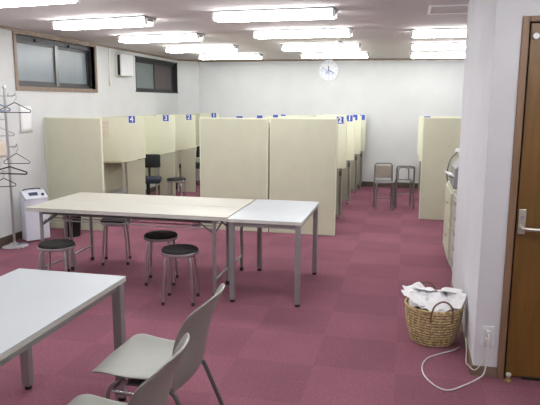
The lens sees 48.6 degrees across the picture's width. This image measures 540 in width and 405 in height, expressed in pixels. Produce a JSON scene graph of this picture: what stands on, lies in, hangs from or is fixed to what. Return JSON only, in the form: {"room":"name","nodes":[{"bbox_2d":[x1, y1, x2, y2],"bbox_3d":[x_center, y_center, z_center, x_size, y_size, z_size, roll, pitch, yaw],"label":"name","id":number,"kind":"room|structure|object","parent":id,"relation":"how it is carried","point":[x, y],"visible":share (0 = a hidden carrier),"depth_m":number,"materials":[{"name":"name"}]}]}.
{"room":"study room","nodes":[
{"label":"study room","id":0,"kind":"room"},
{"bbox_2d":[0,28,179,237],"bbox_3d":[-3.281,-0.605,5.924,0.150,2.440,13.350,2,10,12],"label":"wall","id":1,"kind":"structure","parent":0,"point":[121,98],"depth_m":7.50,"materials":[{"name":"paint"}]},
{"bbox_2d":[0,141,5,157],"bbox_3d":[-3.028,-0.591,6.684,0.008,0.180,0.240,2,10,11],"label":"paper notice","id":2,"kind":"object","parent":1,"relation":"attached to","point":[2,143],"visible":0.94,"depth_m":6.75,"materials":[{"name":"beige paper"}]},
{"bbox_2d":[19,106,31,132],"bbox_3d":[-2.911,-0.993,7.136,0.008,0.315,0.230,2,10,11],"label":"paper notice","id":3,"kind":"object","parent":1,"relation":"attached to","point":[26,118],"visible":0.97,"depth_m":7.13,"materials":[{"name":"white paper"}]},
{"bbox_2d":[12,30,97,92],"bbox_3d":[-2.782,-1.795,7.798,0.114,0.687,1.900,2,10,12],"label":"window","id":4,"kind":"structure","parent":1,"relation":"in","point":[41,64],"depth_m":7.69,"materials":[{"name":"glass"}]},
{"bbox_2d":[0,183,176,245],"bbox_3d":[-3.252,0.591,5.910,0.012,0.085,12.950,2,10,12],"label":"baseboard","id":5,"kind":"structure","parent":1,"relation":"attached to","point":[7,239],"depth_m":6.97,"materials":[{"name":"plastic"}]},
{"bbox_2d":[0,25,177,60],"bbox_3d":[-3.235,-1.759,5.517,0.018,0.028,12.960,2,10,12],"label":"trim","id":6,"kind":"structure","parent":1,"relation":"attached to","point":[1,27],"depth_m":8.17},
{"bbox_2d":[108,48,111,85],"bbox_3d":[-2.429,-2.052,9.067,0.029,0.555,0.052,2,10,12],"label":"cord","id":7,"kind":"object","parent":1,"relation":"attached to","point":[110,81],"visible":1,"depth_m":9.06,"materials":[{"name":"beige plastic"}]},
{"bbox_2d":[115,53,132,76],"bbox_3d":[-2.301,-2.166,9.445,0.108,0.355,0.410,2,10,12],"label":"ventilation fan","id":8,"kind":"object","parent":1,"relation":"attached to","point":[123,62],"visible":1,"depth_m":9.32,"materials":[{"name":"white plastic"}]},
{"bbox_2d":[134,56,177,92],"bbox_3d":[-2.082,-2.300,10.885,0.104,0.590,1.930,2,10,12],"label":"window","id":9,"kind":"structure","parent":1,"relation":"in","point":[152,75],"depth_m":10.93,"materials":[{"name":"grey glass"}]},
{"bbox_2d":[178,61,199,180],"bbox_3d":[-1.636,-1.642,12.109,0.300,2.440,0.390,2,10,12],"label":"wall","id":10,"kind":"structure","parent":0,"point":[188,71],"depth_m":12.00,"materials":[{"name":"paint"}]},
{"bbox_2d":[178,59,197,61],"bbox_3d":[-1.631,-2.830,11.907,0.511,0.030,0.019,-8,12,-39],"label":"trim","id":11,"kind":"structure","parent":10,"relation":"attached to","point":[178,59],"depth_m":11.88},
{"bbox_2d":[0,0,469,59],"bbox_3d":[0.229,-1.716,4.935,7.330,0.120,13.650,2,10,12],"label":"ceiling","id":12,"kind":"structure","parent":0,"point":[383,28],"depth_m":6.30,"materials":[{"name":"white paint"}]},
{"bbox_2d":[0,0,79,7],"bbox_3d":[-1.996,-1.579,4.661,1.138,0.081,0.230,4,10,21],"label":"ceiling light","id":13,"kind":"object","parent":12,"relation":"attached to","point":[3,3],"visible":1,"depth_m":4.59,"materials":[{"name":"white"}]},
{"bbox_2d":[50,15,155,30],"bbox_3d":[-1.701,-1.815,6.061,1.138,0.081,0.230,4,10,21],"label":"ceiling light","id":14,"kind":"object","parent":12,"relation":"attached to","point":[125,21],"visible":1,"depth_m":5.98,"materials":[{"name":"white plastic"}]},
{"bbox_2d":[116,33,204,43],"bbox_3d":[-1.370,-2.050,7.464,1.138,0.081,0.230,4,10,20],"label":"ceiling light","id":15,"kind":"object","parent":12,"relation":"attached to","point":[173,37],"visible":1,"depth_m":7.39,"materials":[{"name":"white plastic"}]},
{"bbox_2d":[164,45,238,52],"bbox_3d":[-1.030,-2.300,8.955,1.138,0.081,0.230,4,10,18],"label":"ceiling light","id":16,"kind":"object","parent":12,"relation":"attached to","point":[202,48],"visible":1,"depth_m":8.88,"materials":[{"name":"white"}]},
{"bbox_2d":[198,53,262,59],"bbox_3d":[-0.693,-2.550,10.447,1.138,0.081,0.230,3,10,14],"label":"ceiling light","id":17,"kind":"object","parent":12,"relation":"attached to","point":[246,55],"visible":1,"depth_m":10.38,"materials":[{"name":"white plastic"}]},
{"bbox_2d":[211,6,337,22],"bbox_3d":[0.034,-1.693,5.404,1.138,0.081,0.230,3,10,15],"label":"ceiling light","id":18,"kind":"object","parent":12,"relation":"attached to","point":[306,13],"visible":1,"depth_m":5.34,"materials":[{"name":"white plastic"}]},
{"bbox_2d":[252,27,352,38],"bbox_3d":[0.369,-1.935,6.846,1.138,0.081,0.230,3,10,15],"label":"ceiling light","id":19,"kind":"object","parent":12,"relation":"attached to","point":[312,32],"visible":1,"depth_m":6.78,"materials":[{"name":"white plastic"}]},
{"bbox_2d":[281,43,361,50],"bbox_3d":[0.727,-2.221,8.546,1.138,0.081,0.230,3,10,15],"label":"ceiling light","id":20,"kind":"object","parent":12,"relation":"attached to","point":[325,46],"visible":1,"depth_m":8.48,"materials":[{"name":"white plastic"}]},
{"bbox_2d":[300,52,368,58],"bbox_3d":[1.085,-2.472,10.043,1.138,0.081,0.230,3,10,14],"label":"ceiling light","id":21,"kind":"object","parent":12,"relation":"attached to","point":[329,54],"visible":1,"depth_m":9.97,"materials":[{"name":"white plastic"}]},
{"bbox_2d":[336,38,344,42],"bbox_3d":[0.911,-2.096,7.735,0.110,0.056,0.110,2,10,12],"label":"smoke detector","id":22,"kind":"object","parent":12,"relation":"attached to","point":[339,40],"visible":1,"depth_m":7.70,"materials":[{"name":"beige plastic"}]},
{"bbox_2d":[410,52,464,58],"bbox_3d":[2.905,-2.436,9.893,1.138,0.081,0.230,2,10,12],"label":"ceiling light","id":23,"kind":"object","parent":12,"relation":"attached to","point":[432,54],"visible":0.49,"depth_m":9.85,"materials":[{"name":"white"}]},
{"bbox_2d":[411,42,465,49],"bbox_3d":[2.531,-2.161,8.258,1.138,0.081,0.230,2,10,12],"label":"ceiling light","id":24,"kind":"object","parent":12,"relation":"attached to","point":[442,45],"visible":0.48,"depth_m":8.23,"materials":[{"name":"white plastic"}]},
{"bbox_2d":[411,28,466,37],"bbox_3d":[2.159,-1.895,6.672,1.138,0.081,0.230,2,10,12],"label":"ceiling light","id":25,"kind":"object","parent":12,"relation":"attached to","point":[431,32],"visible":0.59,"depth_m":6.66,"materials":[{"name":"white plastic"}]},
{"bbox_2d":[427,4,467,14],"bbox_3d":[1.640,-1.690,5.225,0.500,0.012,0.500,2,10,12],"label":"ceiling hatch","id":26,"kind":"object","parent":12,"relation":"attached to","point":[446,8],"visible":0.6,"depth_m":5.25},
{"bbox_2d":[0,180,539,404],"bbox_3d":[0.214,0.808,5.362,7.330,0.120,13.650,2,10,12],"label":"floor","id":27,"kind":"structure","parent":0,"point":[348,341],"depth_m":4.50,"materials":[{"name":"carpet"}]},
{"bbox_2d":[0,85,28,249],"bbox_3d":[-2.869,-0.382,6.579,0.300,1.785,0.300,2,10,12],"label":"coat rack","id":28,"kind":"object","parent":27,"relation":"on","point":[14,245],"visible":0.98,"depth_m":6.59,"materials":[{"name":"silver metal"}]},
{"bbox_2d":[0,170,15,186],"bbox_3d":[-2.895,-0.258,6.497,0.246,0.181,0.011,-3,10,-21],"label":"hanger","id":29,"kind":"object","parent":28,"relation":"hanging from","point":[3,170],"visible":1,"depth_m":6.51,"materials":[{"name":"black metal"}]},
{"bbox_2d":[0,159,26,174],"bbox_3d":[-2.823,-0.389,6.482,0.410,0.168,0.014,2,10,10],"label":"hanger","id":30,"kind":"object","parent":28,"relation":"hanging from","point":[8,159],"visible":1,"depth_m":6.47,"materials":[{"name":"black metal"}]},
{"bbox_2d":[0,95,30,112],"bbox_3d":[-2.760,-1.067,6.455,0.336,0.196,0.010,-1,10,-7],"label":"hanger","id":31,"kind":"object","parent":28,"relation":"hanging from","point":[12,95],"visible":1,"depth_m":6.46,"materials":[{"name":"silver metal"}]},
{"bbox_2d":[4,146,29,163],"bbox_3d":[-2.768,-0.521,6.522,0.284,0.200,0.008,0,10,-4],"label":"hanger","id":32,"kind":"object","parent":28,"relation":"hanging from","point":[14,146],"visible":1,"depth_m":6.53,"materials":[{"name":"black metal"}]},
{"bbox_2d":[19,188,49,240],"bbox_3d":[-2.760,0.133,7.016,0.278,0.602,0.175,-9,13,-44],"label":"air purifier","id":33,"kind":"object","parent":27,"relation":"on","point":[30,222],"visible":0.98,"depth_m":6.94,"materials":[{"name":"white plastic"}]},
{"bbox_2d":[37,239,77,272],"bbox_3d":[-1.798,0.556,5.067,0.310,0.453,0.310,1,10,1],"label":"round stool","id":34,"kind":"object","parent":27,"relation":"on","point":[53,245],"visible":0.8,"depth_m":4.95,"materials":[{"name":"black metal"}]},
{"bbox_2d":[0,268,127,400],"bbox_3d":[-1.236,0.833,2.709,0.650,0.700,1.310,2,10,12],"label":"table","id":35,"kind":"object","parent":27,"relation":"on","point":[34,304],"visible":0.93,"depth_m":2.90,"materials":[{"name":"white laminate"}]},
{"bbox_2d":[67,216,80,236],"bbox_3d":[-2.401,0.274,7.268,0.222,0.268,0.222,2,10,12],"label":"waste bin","id":36,"kind":"object","parent":27,"relation":"on","point":[76,226],"visible":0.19,"depth_m":7.21,"materials":[{"name":"black plastic"}]},
{"bbox_2d":[44,117,105,230],"bbox_3d":[-2.455,-0.356,7.537,0.775,1.420,0.037,2,10,12],"label":"partition panel","id":37,"kind":"object","parent":27,"relation":"on","point":[74,145],"visible":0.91,"depth_m":7.49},
{"bbox_2d":[100,218,131,265],"bbox_3d":[-1.569,0.384,6.093,0.310,0.453,0.310,-1,10,-7],"label":"round stool","id":38,"kind":"object","parent":27,"relation":"on","point":[105,238],"visible":0.73,"depth_m":6.00,"materials":[{"name":"silver metal"}]},
{"bbox_2d":[90,115,145,194],"bbox_3d":[-2.309,-0.463,8.176,0.775,1.420,1.195,2,10,12],"label":"booth","id":39,"kind":"object","parent":27,"relation":"on","point":[125,142],"visible":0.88,"depth_m":8.66,"materials":[{"name":"beige metal"}]},
{"bbox_2d":[102,120,108,136],"bbox_3d":[-2.399,-1.069,8.682,0.130,0.245,0.003,2,10,12],"label":"paper notice","id":40,"kind":"object","parent":39,"relation":"attached to","point":[105,123],"visible":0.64,"depth_m":8.68,"materials":[{"name":"beige paper"}]},
{"bbox_2d":[67,333,189,404],"bbox_3d":[-0.574,0.880,2.187,0.559,0.788,0.560,2,10,11],"label":"shell chair","id":41,"kind":"object","parent":27,"relation":"on","point":[154,390],"visible":1,"depth_m":2.04,"materials":[{"name":"grey plastic"}]},
{"bbox_2d":[25,199,241,295],"bbox_3d":[-1.200,0.390,5.329,1.850,0.700,0.464,2,10,12],"label":"folding table","id":42,"kind":"object","parent":27,"relation":"on","point":[64,208],"visible":0.84,"depth_m":5.18,"materials":[{"name":"beige laminate"}]},
{"bbox_2d":[104,115,175,195],"bbox_3d":[-2.047,-0.650,9.321,0.775,1.410,1.155,2,10,12],"label":"booth","id":43,"kind":"object","parent":27,"relation":"on","point":[159,130],"visible":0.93,"depth_m":9.76,"materials":[{"name":"beige metal"}]},
{"bbox_2d":[137,154,161,194],"bbox_3d":[-1.883,-0.314,9.138,0.513,0.809,0.565,-1,10,-6],"label":"office chair","id":44,"kind":"object","parent":27,"relation":"on","point":[151,160],"visible":0.53,"depth_m":9.28,"materials":[{"name":"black fabric"}]},
{"bbox_2d":[58,192,254,270],"bbox_3d":[-1.097,0.314,5.779,1.850,0.700,0.464,2,10,12],"label":"folding table","id":45,"kind":"object","parent":27,"relation":"on","point":[85,196],"visible":0.39,"depth_m":5.75,"materials":[{"name":"laminate"}]},
{"bbox_2d":[92,283,224,404],"bbox_3d":[-0.493,0.774,2.815,0.559,0.788,0.560,2,10,12],"label":"shell chair","id":46,"kind":"object","parent":27,"relation":"on","point":[141,356],"visible":0.9,"depth_m":2.70,"materials":[{"name":"grey plastic"}]},
{"bbox_2d":[143,230,178,285],"bbox_3d":[-0.987,0.499,5.434,0.310,0.453,0.310,0,10,-2],"label":"round stool","id":47,"kind":"object","parent":27,"relation":"on","point":[158,235],"visible":0.93,"depth_m":5.33,"materials":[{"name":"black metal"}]},
{"bbox_2d":[132,114,195,191],"bbox_3d":[-1.811,-0.819,10.357,0.775,1.400,0.965,2,10,12],"label":"booth","id":48,"kind":"object","parent":27,"relation":"on","point":[185,125],"visible":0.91,"depth_m":10.73,"materials":[{"name":"beige metal"}]},
{"bbox_2d":[166,177,185,196],"bbox_3d":[-1.448,-0.152,9.265,0.310,0.453,0.310,1,10,7],"label":"round stool","id":49,"kind":"object","parent":27,"relation":"on","point":[172,180],"visible":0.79,"depth_m":9.15,"materials":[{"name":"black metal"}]},
{"bbox_2d":[161,244,199,305],"bbox_3d":[-0.737,0.588,4.913,0.310,0.453,0.310,1,10,2],"label":"round stool","id":50,"kind":"object","parent":27,"relation":"on","point":[173,250],"visible":1,"depth_m":4.81,"materials":[{"name":"black plastic"}]},
{"bbox_2d":[176,146,199,188],"bbox_3d":[-1.516,-0.676,11.292,0.565,0.809,0.513,2,10,12],"label":"office chair","id":51,"kind":"object","parent":27,"relation":"on","point":[198,147],"visible":0.25,"depth_m":11.10,"materials":[{"name":"black fabric"}]},
{"bbox_2d":[173,112,219,176],"bbox_3d":[-1.385,-1.011,11.490,0.450,1.405,1.435,2,10,12],"label":"booth","id":52,"kind":"object","parent":27,"relation":"on","point":[212,114],"visible":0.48,"depth_m":11.99,"materials":[{"name":"beige metal"}]},
{"bbox_2d":[199,118,268,231],"bbox_3d":[-0.456,-0.349,7.549,0.890,1.425,0.037,2,10,12],"label":"partition panel","id":53,"kind":"object","parent":27,"relation":"on","point":[234,152],"visible":0.87,"depth_m":7.50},
{"bbox_2d":[236,116,269,199],"bbox_3d":[-0.312,-0.457,8.193,0.875,1.425,1.205,2,10,12],"label":"booth","id":54,"kind":"object","parent":27,"relation":"on","point":[236,116],"visible":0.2,"depth_m":7.54,"materials":[{"name":"grey metal"}]},
{"bbox_2d":[227,199,319,306],"bbox_3d":[0.060,0.407,5.272,0.610,0.700,1.010,2,10,12],"label":"table","id":55,"kind":"object","parent":27,"relation":"on","point":[259,214],"visible":1,"depth_m":4.90,"materials":[{"name":"white laminate"}]},
{"bbox_2d":[266,114,304,117],"bbox_3d":[0.226,-0.836,10.548,0.875,1.393,1.255,2,10,12],"label":"booth","id":56,"kind":"object","parent":27,"relation":"on","point":[274,115],"visible":0.15,"depth_m":11.02,"materials":[{"name":"grey metal"}]},
{"bbox_2d":[278,114,312,115],"bbox_3d":[0.442,-0.990,11.492,0.875,1.385,0.735,2,10,12],"label":"booth","id":57,"kind":"object","parent":27,"relation":"on","point":[281,114],"visible":0.11,"depth_m":11.69,"materials":[{"name":"grey metal"}]},
{"bbox_2d":[269,118,337,235],"bbox_3d":[0.402,-0.317,7.358,0.830,1.435,0.037,2,10,12],"label":"partition panel","id":58,"kind":"object","parent":27,"relation":"on","point":[303,151],"visible":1,"depth_m":7.32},
{"bbox_2d":[298,115,354,203],"bbox_3d":[0.820,-0.616,9.165,0.830,1.427,1.245,2,10,12],"label":"booth","id":59,"kind":"object","parent":27,"relation":"on","point":[346,176],"visible":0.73,"depth_m":9.62,"materials":[{"name":"grey metal"}]},
{"bbox_2d":[305,114,361,192],"bbox_3d":[1.099,-0.807,10.353,0.845,1.410,1.255,2,10,12],"label":"booth","id":60,"kind":"object","parent":27,"relation":"on","point":[358,119],"visible":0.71,"depth_m":10.81,"materials":[{"name":"grey metal"}]},
{"bbox_2d":[336,116,346,218],"bbox_3d":[0.549,-0.424,8.002,0.820,1.433,1.205,2,10,12],"label":"booth","id":61,"kind":"object","parent":27,"relation":"on","point":[342,123],"visible":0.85,"depth_m":8.43,"materials":[{"name":"grey metal"}]},
{"bbox_2d":[320,114,365,187],"bbox_3d":[1.332,-0.957,11.294,0.880,1.395,0.735,2,10,12],"label":"booth","id":62,"kind":"object","parent":27,"relation":"on","point":[363,125],"visible":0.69,"depth_m":11.51,"materials":[{"name":"grey metal"}]},
{"bbox_2d":[373,162,393,210],"bbox_3d":[1.742,-0.248,9.135,0.288,0.701,0.322,1,10,4],"label":"chair","id":63,"kind":"object","parent":27,"relation":"on","point":[379,171],"visible":1,"depth_m":9.22,"materials":[{"name":"grey metal"}]},
{"bbox_2d":[393,165,415,208],"bbox_3d":[2.110,-0.261,9.329,0.326,0.666,0.322,1,10,6],"label":"chair","id":64,"kind":"object","parent":27,"relation":"on","point":[400,166],"visible":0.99,"depth_m":9.22,"materials":[{"name":"grey metal"}]},
{"bbox_2d":[418,116,430,160],"bbox_3d":[2.635,-0.566,8.956,0.775,1.420,1.245,2,10,12],"label":"booth","id":65,"kind":"object","parent":27,"relation":"on","point":[421,119],"visible":0.11,"depth_m":9.52,"materials":[{"name":"grey metal"}]},
{"bbox_2d":[404,282,464,346],"bbox_3d":[1.130,0.780,4.134,0.402,0.352,0.405,-9,13,-44],"label":"woven basket","id":66,"kind":"object","parent":27,"relation":"on","point":[440,329],"visible":0.88,"depth_m":3.99,"materials":[{"name":"brown wicker"}]},
{"bbox_2d":[401,282,466,314],"bbox_3d":[1.123,0.656,4.105,0.440,0.137,0.382,2,10,12],"label":"crumpled paper","id":67,"kind":"object","parent":66,"relation":"in","point":[422,297],"visible":0.97,"depth_m":4.07,"materials":[{"name":"white paper"}]},
{"bbox_2d":[417,116,460,193],"bbox_3d":[2.908,-0.751,10.152,0.775,1.388,1.265,2,10,12],"label":"booth","id":68,"kind":"object","parent":27,"relation":"on","point":[419,116],"visible":0.19,"depth_m":10.72,"materials":[{"name":"grey metal"}]},
{"bbox_2d":[419,117,460,219],"bbox_3d":[2.488,-0.457,8.292,0.765,1.425,0.037,2,10,12],"label":"partition panel","id":69,"kind":"object","parent":27,"relation":"on","point":[441,136],"visible":0.54,"depth_m":8.29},
{"bbox_2d":[443,181,456,264],"bbox_3d":[2.119,0.206,6.348,0.490,0.760,0.820,2,10,12],"label":"base cabinet","id":70,"kind":"object","parent":27,"relation":"on","point":[449,191],"visible":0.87,"depth_m":6.20,"materials":[{"name":"beige metal"}]},
{"bbox_2d":[446,152,458,188],"bbox_3d":[2.100,-0.348,6.280,0.444,0.355,0.520,2,10,12],"label":"fan","id":71,"kind":"object","parent":70,"relation":"on","point":[454,166],"visible":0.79,"depth_m":6.25,"materials":[{"name":"grey plastic"}]},
{"bbox_2d":[449,190,456,269],"bbox_3d":[1.954,0.325,5.585,0.473,0.780,0.700,2,10,12],"label":"base cabinet","id":72,"kind":"object","parent":27,"relation":"on","point":[455,193],"visible":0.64,"depth_m":5.73,"materials":[{"name":"beige metal"}]},
{"bbox_2d":[421,330,490,390],"bbox_3d":[1.111,0.885,3.699,0.382,0.295,0.606,0,10,-4],"label":"power cord","id":73,"kind":"object","parent":27,"relation":"on","point":[488,332],"visible":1,"depth_m":3.54,"materials":[{"name":"white plastic"}]},
{"bbox_2d":[505,372,511,382],"bbox_3d":[1.415,1.035,3.546,0.040,0.052,0.040,2,10,12],"label":"stopper","id":74,"kind":"object","parent":27,"relation":"on","point":[508,374],"visible":1,"depth_m":3.54,"materials":[{"name":"gold metal"}]},
{"bbox_2d":[199,60,464,182],"bbox_3d":[1.706,-1.543,11.642,7.330,2.440,0.150,2,10,12],"label":"wall","id":75,"kind":"structure","parent":0,"point":[392,95],"depth_m":11.53,"materials":[{"name":"paint"}]},
{"bbox_2d":[318,60,338,80],"bbox_3d":[1.130,-2.543,11.509,0.405,0.405,0.033,2,10,12],"label":"wall clock","id":76,"kind":"object","parent":75,"relation":"attached to","point":[328,70],"visible":1,"depth_m":11.51,"materials":[{"name":"white plastic"}]},
{"bbox_2d":[198,58,464,61],"bbox_3d":[1.841,-2.709,11.329,6.730,0.035,0.018,2,10,12],"label":"trim","id":77,"kind":"structure","parent":75,"relation":"attached to","point":[381,58],"depth_m":11.45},
{"bbox_2d":[357,181,417,187],"bbox_3d":[1.833,-0.368,11.726,6.720,0.095,0.012,2,10,12],"label":"baseboard","id":78,"kind":"structure","parent":75,"relation":"attached to","point":[364,183],"depth_m":11.62,"materials":[{"name":"plastic"}]},
{"bbox_2d":[452,0,493,354],"bbox_3d":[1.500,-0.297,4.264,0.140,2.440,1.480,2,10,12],"label":"wall","id":79,"kind":"structure","parent":0,"point":[480,11],"depth_m":4.11,"materials":[{"name":"paint"}]},
{"bbox_2d":[450,281,472,374],"bbox_3d":[1.419,0.874,4.474,0.010,0.060,1.770,2,10,12],"label":"baseboard","id":80,"kind":"structure","parent":79,"relation":"attached to","point":[469,359],"depth_m":3.93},
{"bbox_2d":[471,0,539,366],"bbox_3d":[2.297,-0.124,3.269,2.140,2.440,0.140,2,10,12],"label":"wall","id":81,"kind":"structure","parent":0,"point":[508,15],"depth_m":3.42,"materials":[{"name":"paint"}]},
{"bbox_2d":[473,365,496,376],"bbox_3d":[1.298,1.020,3.611,0.138,0.060,0.010,2,10,12],"label":"baseboard","id":82,"kind":"structure","parent":81,"relation":"attached to","point":[490,371],"depth_m":3.60,"materials":[{"name":"brown"}]},
{"bbox_2d":[481,326,494,345],"bbox_3d":[1.302,0.798,3.572,0.070,0.124,0.011,2,10,12],"label":"wall outlet","id":83,"kind":"object","parent":81,"relation":"attached to","point":[484,328],"visible":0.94,"depth_m":3.57,"materials":[{"name":"white plastic"}]},
{"bbox_2d":[465,338,489,369],"bbox_3d":[1.244,0.892,3.719,0.100,0.212,0.337,-1,10,-6],"label":"power cord","id":84,"kind":"object","parent":83,"relation":"hanging from","point":[486,339],"visible":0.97,"depth_m":3.57,"materials":[{"name":"beige plastic"}]},
{"bbox_2d":[497,16,539,380],"bbox_3d":[1.812,0.034,3.353,0.894,2.095,0.162,2,10,12],"label":"door","id":85,"kind":"structure","parent":81,"relation":"in","point":[519,335],"depth_m":3.44,"materials":[{"name":"brown wood"}]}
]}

